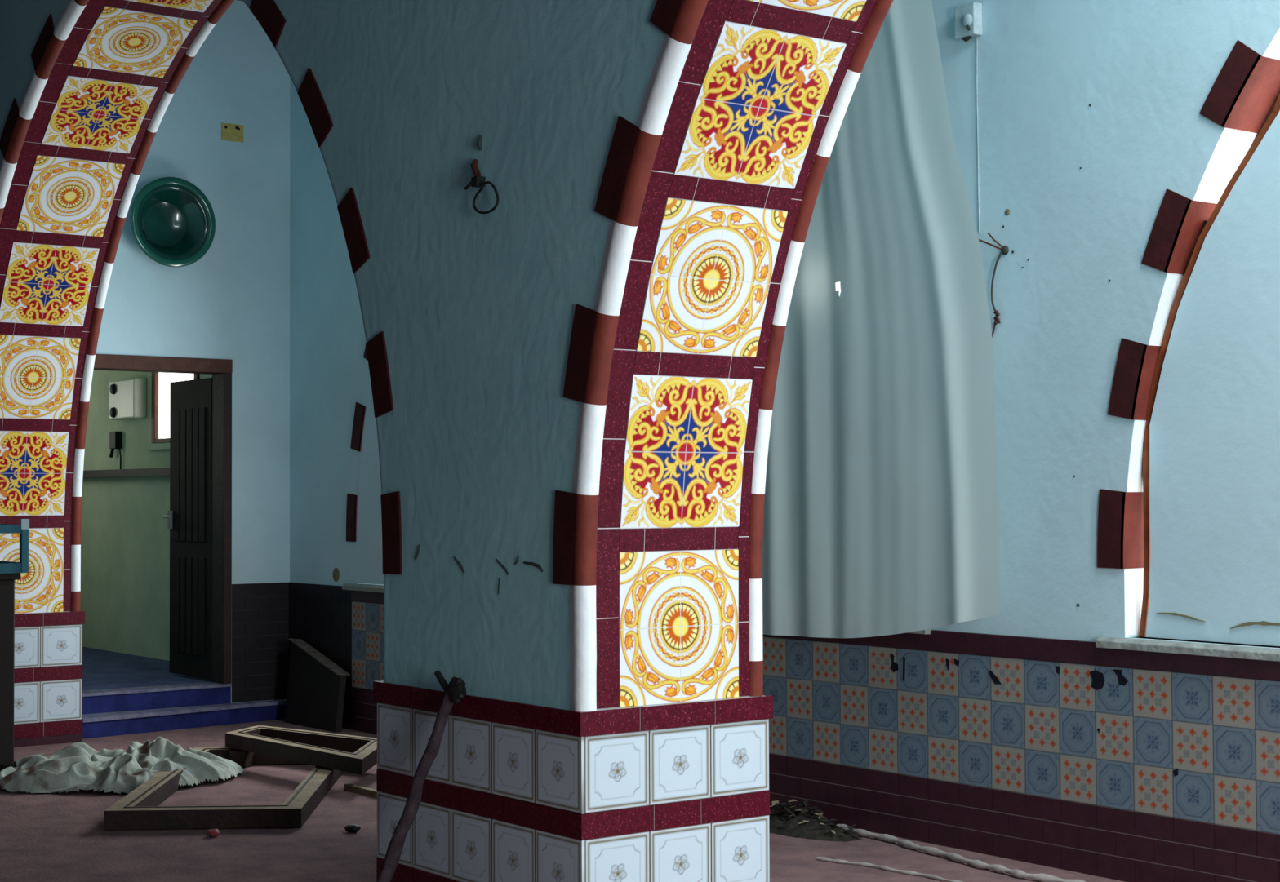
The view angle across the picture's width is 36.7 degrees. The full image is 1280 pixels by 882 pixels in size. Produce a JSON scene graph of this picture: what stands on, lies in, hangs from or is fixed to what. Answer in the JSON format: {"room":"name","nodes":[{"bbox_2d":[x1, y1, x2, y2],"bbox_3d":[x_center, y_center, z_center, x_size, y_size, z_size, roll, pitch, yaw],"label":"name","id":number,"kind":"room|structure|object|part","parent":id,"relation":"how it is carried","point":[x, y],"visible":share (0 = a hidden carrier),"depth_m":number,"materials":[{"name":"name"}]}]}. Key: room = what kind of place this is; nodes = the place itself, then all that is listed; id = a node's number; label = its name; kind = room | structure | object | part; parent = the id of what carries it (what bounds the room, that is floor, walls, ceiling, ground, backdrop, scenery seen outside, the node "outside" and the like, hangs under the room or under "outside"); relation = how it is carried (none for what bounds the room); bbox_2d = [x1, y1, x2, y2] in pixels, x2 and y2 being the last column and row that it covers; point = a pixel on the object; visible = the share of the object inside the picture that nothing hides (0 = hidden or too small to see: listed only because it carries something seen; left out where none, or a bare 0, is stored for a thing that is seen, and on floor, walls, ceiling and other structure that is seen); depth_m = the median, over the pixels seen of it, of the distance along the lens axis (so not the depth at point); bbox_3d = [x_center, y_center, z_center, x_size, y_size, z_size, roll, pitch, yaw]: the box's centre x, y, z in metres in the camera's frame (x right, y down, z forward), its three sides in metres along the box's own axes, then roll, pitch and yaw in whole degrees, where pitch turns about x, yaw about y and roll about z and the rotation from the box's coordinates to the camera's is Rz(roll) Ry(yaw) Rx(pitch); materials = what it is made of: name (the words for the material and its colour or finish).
{"room":"abandoned tiled hall","nodes":[
{"label":"abandoned tiled hall","id":0,"kind":"room"},
{"bbox_2d":[82,647,226,713],"bbox_3d":[-4.362,1.742,13.354,2.150,0.358,4.190,1,-2,-37],"label":"floor","id":1,"kind":"structure","parent":0,"point":[101,669],"depth_m":12.93,"materials":[{"name":"blue tile"}]},
{"bbox_2d":[95,0,289,703],"bbox_3d":[-2.885,-0.519,11.993,1.493,4.550,0.172,1,-2,-37],"label":"wall","id":2,"kind":"structure","parent":0,"point":[233,303],"depth_m":12.19,"materials":[{"name":"blue paint"}]},
{"bbox_2d":[82,354,232,714],"bbox_3d":[-3.236,0.568,12.098,1.088,2.153,0.828,1,-2,-37],"label":"door","id":3,"kind":"structure","parent":2,"relation":"in","point":[199,516],"depth_m":12.22,"materials":[{"name":"brown wood"}]},
{"bbox_3d":[-3.047,-0.474,11.871,1.088,0.085,0.188,1,-2,-37],"label":"head frame","id":4,"kind":"part","parent":3,"relation":"part of","materials":[{"name":"brown wood"}]},
{"bbox_3d":[-3.074,0.515,12.634,0.069,0.120,0.110,1,-2,-37],"label":"handle","id":5,"kind":"part","parent":3,"relation":"part of","materials":[{"name":"silver metal"}]},
{"bbox_3d":[-2.633,0.548,12.156,0.055,1.945,0.182,1,-2,-37],"label":"jamb frame","id":6,"kind":"part","parent":3,"relation":"part of","materials":[{"name":"brown wood"}]},
{"bbox_2d":[130,177,215,266],"bbox_3d":[-2.884,-1.334,11.825,0.552,0.552,0.156,1,-2,-37],"label":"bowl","id":7,"kind":"object","parent":2,"relation":"attached to","point":[173,221],"visible":1,"depth_m":11.85,"materials":[{"name":"ceramic"}]},
{"bbox_2d":[221,122,243,142],"bbox_3d":[-2.569,-1.946,12.178,0.151,0.110,0.005,1,-2,-37],"label":"note","id":8,"kind":"object","parent":2,"relation":"attached to","point":[229,132],"visible":1,"depth_m":12.18,"materials":[{"name":"paper"}]},
{"bbox_2d":[0,0,682,711],"bbox_3d":[-0.970,-0.648,7.584,0.742,4.550,15.600,1,-2,-37],"label":"wall","id":9,"kind":"structure","parent":0,"point":[478,328],"depth_m":6.43,"materials":[{"name":"paint"}]},
{"bbox_3d":[-1.346,-0.739,8.089,0.736,3.260,2.455,1,-2,-37],"label":"arris moulding","id":10,"kind":"part","parent":9,"relation":"part of","materials":[{"name":"paint"}]},
{"bbox_2d":[464,134,498,213],"bbox_3d":[-0.515,-0.880,6.347,0.047,0.273,0.189,1,-2,-37],"label":"wire loop","id":11,"kind":"object","parent":9,"relation":"hanging from","point":[477,181],"visible":1,"depth_m":6.37,"materials":[{"name":"black metal"}]},
{"bbox_2d":[0,719,1124,881],"bbox_3d":[-3.264,1.642,5.593,9.750,0.120,15.900,1,-2,-37],"label":"floor","id":12,"kind":"structure","parent":0,"point":[62,837],"depth_m":7.81,"materials":[{"name":"concrete"}]},
{"bbox_2d":[0,573,21,771],"bbox_3d":[-3.537,1.177,9.650,0.690,1.035,0.620,1,-2,-37],"label":"base cabinet","id":13,"kind":"object","parent":12,"relation":"on","point":[6,580],"visible":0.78,"depth_m":9.60,"materials":[{"name":"brown wood"}]},
{"bbox_3d":[-3.245,1.160,9.533,0.305,0.900,0.020,1,-2,-37],"label":"door","id":14,"kind":"part","parent":13,"relation":"part of","materials":[{"name":"brown wood"}]},
{"bbox_2d":[0,519,29,573],"bbox_3d":[-3.500,0.526,9.674,0.664,0.268,0.644,1,-2,-37],"label":"crate","id":15,"kind":"object","parent":13,"relation":"on","point":[6,567],"visible":1,"depth_m":9.60,"materials":[{"name":"paint"}]},
{"bbox_3d":[-3.069,0.523,9.620,0.040,0.268,0.040,1,-2,-37],"label":"corner post","id":16,"kind":"part","parent":15,"relation":"part of","materials":[{"name":"blue paint"}]},
{"bbox_2d":[0,0,234,747],"bbox_3d":[-3.183,-0.299,10.512,0.773,4.031,3.672,1,-2,-37],"label":"arch","id":17,"kind":"object","parent":12,"relation":"on","point":[92,108],"visible":0.95,"depth_m":10.68,"materials":[{"name":"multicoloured tile"}]},
{"bbox_3d":[-3.515,0.740,10.980,0.484,0.481,0.013,1,-2,-37],"label":"tile panel","id":18,"kind":"part","parent":17,"relation":"part of","materials":[{"name":"tile"}]},
{"bbox_3d":[-3.493,0.184,10.963,0.484,0.477,0.081,1,-2,-37],"label":"tile panel","id":19,"kind":"part","parent":17,"relation":"part of","materials":[{"name":"multicoloured tile"}]},
{"bbox_3d":[-3.414,-0.357,10.872,0.484,0.457,0.170,1,-2,-37],"label":"tile panel","id":20,"kind":"part","parent":17,"relation":"part of","materials":[{"name":"tile"}]},
{"bbox_3d":[-3.098,-0.693,9.850,0.076,3.280,2.485,1,-2,-37],"label":"arris moulding","id":21,"kind":"part","parent":17,"relation":"part of","materials":[{"name":"white paint"}]},
{"bbox_3d":[-3.275,-0.866,10.699,0.484,0.420,0.253,1,-2,-37],"label":"tile panel","id":22,"kind":"part","parent":17,"relation":"part of","materials":[{"name":"multicoloured tile"}]},
{"bbox_3d":[-3.081,-1.323,10.451,0.484,0.367,0.326,1,-2,-37],"label":"tile panel","id":23,"kind":"part","parent":17,"relation":"part of","materials":[{"name":"tile"}]},
{"bbox_3d":[-2.838,-1.712,10.138,0.484,0.301,0.388,1,-2,-37],"label":"tile panel","id":24,"kind":"part","parent":17,"relation":"part of","materials":[{"name":"multicoloured tile"}]},
{"bbox_3d":[-2.556,-2.017,9.771,0.484,0.224,0.435,1,-2,-37],"label":"tile panel","id":25,"kind":"part","parent":17,"relation":"part of","materials":[{"name":"tile"}]},
{"bbox_3d":[-2.552,-0.684,10.259,0.060,3.280,2.475,1,-2,-37],"label":"arris moulding","id":26,"kind":"part","parent":17,"relation":"part of","materials":[{"name":"white paint"}]},
{"bbox_3d":[-2.244,-2.229,9.363,0.484,0.139,0.466,1,-2,-37],"label":"tile panel","id":27,"kind":"part","parent":17,"relation":"part of","materials":[{"name":"multicoloured tile"}]},
{"bbox_2d":[0,736,244,794],"bbox_3d":[-2.674,1.582,9.616,1.624,0.211,1.067,0,-2,0],"label":"pile","id":28,"kind":"object","parent":12,"relation":"on","point":[77,766],"visible":0.99,"depth_m":9.38,"materials":[{"name":"white fabric"}]},
{"bbox_2d":[82,699,286,739],"bbox_3d":[-2.759,1.692,11.771,1.400,0.117,0.241,1,-2,-37],"label":"step","id":29,"kind":"structure","parent":12,"relation":"on","point":[139,722],"depth_m":11.71,"materials":[{"name":"blue paint"}]},
{"bbox_2d":[207,829,220,837],"bbox_3d":[-1.771,1.627,8.014,0.052,0.032,0.068,1,-2,-37],"label":"scrap","id":30,"kind":"object","parent":12,"relation":"on","point":[211,833],"visible":1,"depth_m":7.99,"materials":[{"name":"red plastic"}]},
{"bbox_2d":[103,747,343,830],"bbox_3d":[-1.898,1.630,9.206,0.829,0.083,2.050,0,-2,-3],"label":"wooden frame","id":31,"kind":"object","parent":12,"relation":"on","point":[139,810],"visible":0.63,"depth_m":8.21,"materials":[{"name":"brown wood"}]},
{"bbox_3d":[-2.262,1.632,9.190,0.100,0.080,2.048,0,-2,-3],"label":"rail","id":32,"kind":"part","parent":31,"relation":"part of","materials":[{"name":"brown wood"}]},
{"bbox_3d":[-1.854,1.604,8.232,0.827,0.080,0.100,0,-2,-3],"label":"rail","id":33,"kind":"part","parent":31,"relation":"part of","materials":[{"name":"brown wood"}]},
{"bbox_3d":[-1.941,1.658,10.180,0.827,0.080,0.100,0,-2,-3],"label":"rail","id":34,"kind":"part","parent":31,"relation":"part of","materials":[{"name":"brown wood"}]},
{"bbox_2d":[225,725,377,775],"bbox_3d":[-1.613,1.558,9.853,0.497,0.077,1.543,1,-2,-40],"label":"wooden frame","id":35,"kind":"object","parent":31,"relation":"on","point":[357,755],"visible":0.84,"depth_m":9.83,"materials":[{"name":"brown wood"}]},
{"bbox_3d":[-2.083,1.574,10.297,0.085,0.074,0.352,-1,-2,18],"label":"rail","id":36,"kind":"part","parent":35,"relation":"part of","materials":[{"name":"brown wood"}]},
{"bbox_3d":[-1.699,1.568,10.125,1.016,0.074,0.085,-2,-2,39],"label":"rail","id":37,"kind":"part","parent":35,"relation":"part of","materials":[{"name":"brown wood"}]},
{"bbox_3d":[-1.336,1.548,9.472,0.085,0.074,0.737,0,-2,2],"label":"rail","id":38,"kind":"part","parent":35,"relation":"part of","materials":[{"name":"brown wood"}]},
{"bbox_3d":[-1.534,1.630,9.222,0.100,0.080,2.048,0,-2,-3],"label":"rail","id":39,"kind":"part","parent":31,"relation":"part of","materials":[{"name":"brown wood"}]},
{"bbox_2d":[229,749,256,768],"bbox_3d":[-2.040,1.662,10.223,0.090,0.085,0.391,-1,-2,15],"label":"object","id":40,"kind":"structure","parent":12,"relation":"on","point":[244,759],"depth_m":10.04,"materials":[{"name":"brown wood"}]},
{"bbox_2d":[284,638,350,733],"bbox_3d":[-1.971,1.489,11.824,0.117,0.524,0.666,1,-2,-37],"label":"panel","id":41,"kind":"object","parent":12,"relation":"on","point":[316,689],"visible":1,"depth_m":11.80,"materials":[{"name":"brown wood"}]},
{"bbox_2d":[344,824,360,833],"bbox_3d":[-1.206,1.625,8.093,0.062,0.036,0.080,1,-2,-37],"label":"stone","id":42,"kind":"object","parent":12,"relation":"on","point":[352,828],"visible":1,"depth_m":8.07,"materials":[{"name":"black stone"}]},
{"bbox_2d":[343,783,377,799],"bbox_3d":[-1.259,1.655,9.079,0.035,0.030,0.477,1,-2,-38],"label":"batten","id":43,"kind":"object","parent":12,"relation":"on","point":[367,792],"visible":0.64,"depth_m":9.14,"materials":[{"name":"brown wood"}]},
{"bbox_2d":[376,670,466,881],"bbox_3d":[-0.743,1.187,6.463,0.419,0.840,0.074,-1,-2,32],"label":"leaning stick","id":44,"kind":"object","parent":12,"relation":"on","point":[455,691],"visible":1,"depth_m":6.45,"materials":[{"name":"brown wood"}]},
{"bbox_2d":[373,0,893,881],"bbox_3d":[0.457,-0.447,5.692,0.773,4.031,3.667,1,-2,-37],"label":"arch","id":45,"kind":"object","parent":12,"relation":"on","point":[657,771],"visible":0.98,"depth_m":6.06,"materials":[{"name":"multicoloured tile"}]},
{"bbox_3d":[0.545,-0.841,5.026,0.076,3.280,2.479,1,-2,-37],"label":"arris moulding","id":46,"kind":"part","parent":45,"relation":"part of","materials":[{"name":"white paint"}]},
{"bbox_3d":[0.126,0.592,6.159,0.484,0.481,0.013,1,-2,-37],"label":"tile panel","id":47,"kind":"part","parent":45,"relation":"part of","materials":[{"name":"tile"}]},
{"bbox_3d":[0.148,0.036,6.142,0.484,0.477,0.081,1,-2,-37],"label":"tile panel","id":48,"kind":"part","parent":45,"relation":"part of","materials":[{"name":"multicoloured tile"}]},
{"bbox_3d":[0.227,-0.505,6.050,0.484,0.457,0.170,1,-2,-37],"label":"tile panel","id":49,"kind":"part","parent":45,"relation":"part of","materials":[{"name":"tile"}]},
{"bbox_3d":[0.366,-1.014,5.877,0.484,0.420,0.253,1,-2,-37],"label":"tile panel","id":50,"kind":"part","parent":45,"relation":"part of","materials":[{"name":"multicoloured tile"}]},
{"bbox_3d":[0.560,-1.471,5.630,0.484,0.367,0.326,1,-2,-37],"label":"tile panel","id":51,"kind":"part","parent":45,"relation":"part of","materials":[{"name":"tile"}]},
{"bbox_3d":[1.090,-0.832,5.437,0.060,3.280,2.475,1,-2,-37],"label":"arris moulding","id":52,"kind":"part","parent":45,"relation":"part of","materials":[{"name":"white paint"}]},
{"bbox_2d":[769,799,863,842],"bbox_3d":[0.649,1.574,8.144,0.316,0.129,0.761,1,-2,-37],"label":"leaf litter","id":53,"kind":"object","parent":12,"relation":"on","point":[798,824],"visible":0.8,"depth_m":8.03,"materials":[{"name":"brown plant"}]},
{"bbox_2d":[816,857,962,881],"bbox_3d":[1.022,1.598,7.102,0.056,0.017,0.970,1,-2,-42],"label":"rope","id":54,"kind":"object","parent":12,"relation":"on","point":[821,859],"visible":1,"depth_m":7.23,"materials":[{"name":"beige fabric"}]},
{"bbox_2d":[836,824,1085,881],"bbox_3d":[1.308,1.595,7.318,0.158,0.034,1.838,1,-2,-34],"label":"rope","id":55,"kind":"object","parent":12,"relation":"on","point":[978,864],"visible":0.98,"depth_m":7.37,"materials":[{"name":"beige fabric"}]},
{"bbox_2d":[80,0,1279,881],"bbox_3d":[0.322,-0.549,9.183,0.440,4.670,16.600,1,-2,-37],"label":"wall","id":56,"kind":"structure","parent":0,"point":[1010,735],"depth_m":7.37,"materials":[{"name":"blue paint"}]},
{"bbox_2d":[109,431,121,469],"bbox_3d":[-3.960,0.074,14.580,0.050,0.291,0.173,1,-2,-37],"label":"wall fitting","id":57,"kind":"object","parent":56,"relation":"on","point":[115,437],"visible":0.91,"depth_m":14.54,"materials":[{"name":"black plastic"}]},
{"bbox_3d":[-3.910,0.127,14.528,0.032,0.182,0.017,-2,-2,39],"label":"cord","id":58,"kind":"part","parent":57,"relation":"part of","materials":[{"name":"black rubber"}]},
{"bbox_2d":[108,377,146,420],"bbox_3d":[-3.815,-0.309,14.335,0.122,0.291,0.488,1,-2,-37],"label":"electrical box","id":59,"kind":"object","parent":56,"relation":"attached to","point":[127,397],"visible":1,"depth_m":14.21,"materials":[{"name":"metal"}]},
{"bbox_3d":[-3.935,-0.213,14.410,0.022,0.080,0.080,1,-2,-37],"label":"knob","id":60,"kind":"part","parent":59,"relation":"part of","materials":[{"name":"black plastic"}]},
{"bbox_3d":[-3.936,-0.388,14.415,0.022,0.080,0.080,1,-2,-37],"label":"knob","id":61,"kind":"part","parent":59,"relation":"part of","materials":[{"name":"black plastic"}]},
{"bbox_2d":[143,372,199,450],"bbox_3d":[-3.311,-0.240,13.766,0.090,0.595,0.925,1,-2,-37],"label":"window","id":62,"kind":"structure","parent":56,"relation":"in","point":[161,382],"depth_m":13.97,"materials":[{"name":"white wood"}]},
{"bbox_3d":[-3.326,0.034,13.746,0.050,0.045,0.925,1,-2,-37],"label":"sill","id":63,"kind":"part","parent":62,"relation":"part of","materials":[{"name":"green paint"}]},
{"bbox_3d":[-3.294,-0.265,13.774,0.006,0.495,0.685,1,-2,-37],"label":"frosted pane","id":64,"kind":"part","parent":62,"relation":"part of","materials":[{"name":"white glass"}]},
{"bbox_2d":[355,292,840,585],"bbox_3d":[-0.234,-0.754,9.740,0.022,3.102,4.904,1,-2,-37],"label":"window","id":65,"kind":"structure","parent":56,"relation":"in","point":[369,554],"depth_m":11.53,"materials":[{"name":"paint"}]},
{"bbox_2d":[342,583,933,635],"bbox_3d":[-0.262,0.821,9.788,0.165,0.040,4.904,1,-2,-37],"label":"trim","id":66,"kind":"structure","parent":56,"relation":"attached to","point":[353,587],"depth_m":11.44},
{"bbox_2d":[762,0,999,638],"bbox_3d":[0.861,-0.742,8.162,0.140,3.175,1.788,1,-2,-37],"label":"curtain","id":67,"kind":"object","parent":56,"relation":"hanging from","point":[881,517],"visible":0.58,"depth_m":7.87,"materials":[{"name":"white fabric"}]},
{"bbox_2d":[954,1,982,232],"bbox_3d":[1.300,-1.279,7.651,0.064,0.906,0.108,1,-2,-37],"label":"junction box","id":68,"kind":"object","parent":56,"relation":"attached to","point":[968,16],"visible":1,"depth_m":7.64,"materials":[{"name":"white plastic"}]},
{"bbox_2d":[961,13,972,26],"bbox_3d":[1.290,-1.663,7.632,0.012,0.051,0.052,1,-2,-37],"label":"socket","id":69,"kind":"object","parent":68,"relation":"attached to","point":[966,19],"depth_m":7.62,"materials":[{"name":"white plastic"}]},
{"bbox_2d":[978,232,1008,337],"bbox_3d":[1.365,-0.582,7.540,0.074,0.465,0.136,1,-2,-37],"label":"wire","id":70,"kind":"object","parent":56,"relation":"attached to","point":[1004,250],"visible":0.92,"depth_m":7.53,"materials":[{"name":"grey"}]},
{"bbox_2d":[1000,245,1008,255],"bbox_3d":[1.418,-0.744,7.524,0.014,0.038,0.038,1,-2,-37],"label":"nail","id":71,"kind":"object","parent":70,"relation":"attached to","point":[1004,250],"depth_m":7.52,"materials":[{"name":"grey metal"}]},
{"bbox_2d":[1095,636,1279,662],"bbox_3d":[3.208,0.680,5.193,0.165,0.040,4.884,1,-2,-37],"label":"windowsill","id":72,"kind":"structure","parent":56,"relation":"attached to","point":[1127,644],"depth_m":6.76,"materials":[{"name":"white stone"}]},
{"bbox_2d":[1124,27,1279,646],"bbox_3d":[3.367,-0.893,5.235,0.334,3.103,4.911,1,-2,-37],"label":"window","id":73,"kind":"structure","parent":56,"relation":"in","point":[1205,458],"depth_m":6.79,"materials":[{"name":"white paint"}]},
{"bbox_3d":[2.343,-0.663,6.640,0.028,2.718,1.425,1,-2,-37],"label":"frame","id":74,"kind":"part","parent":73,"relation":"part of","materials":[{"name":"brown wood"}]}
]}

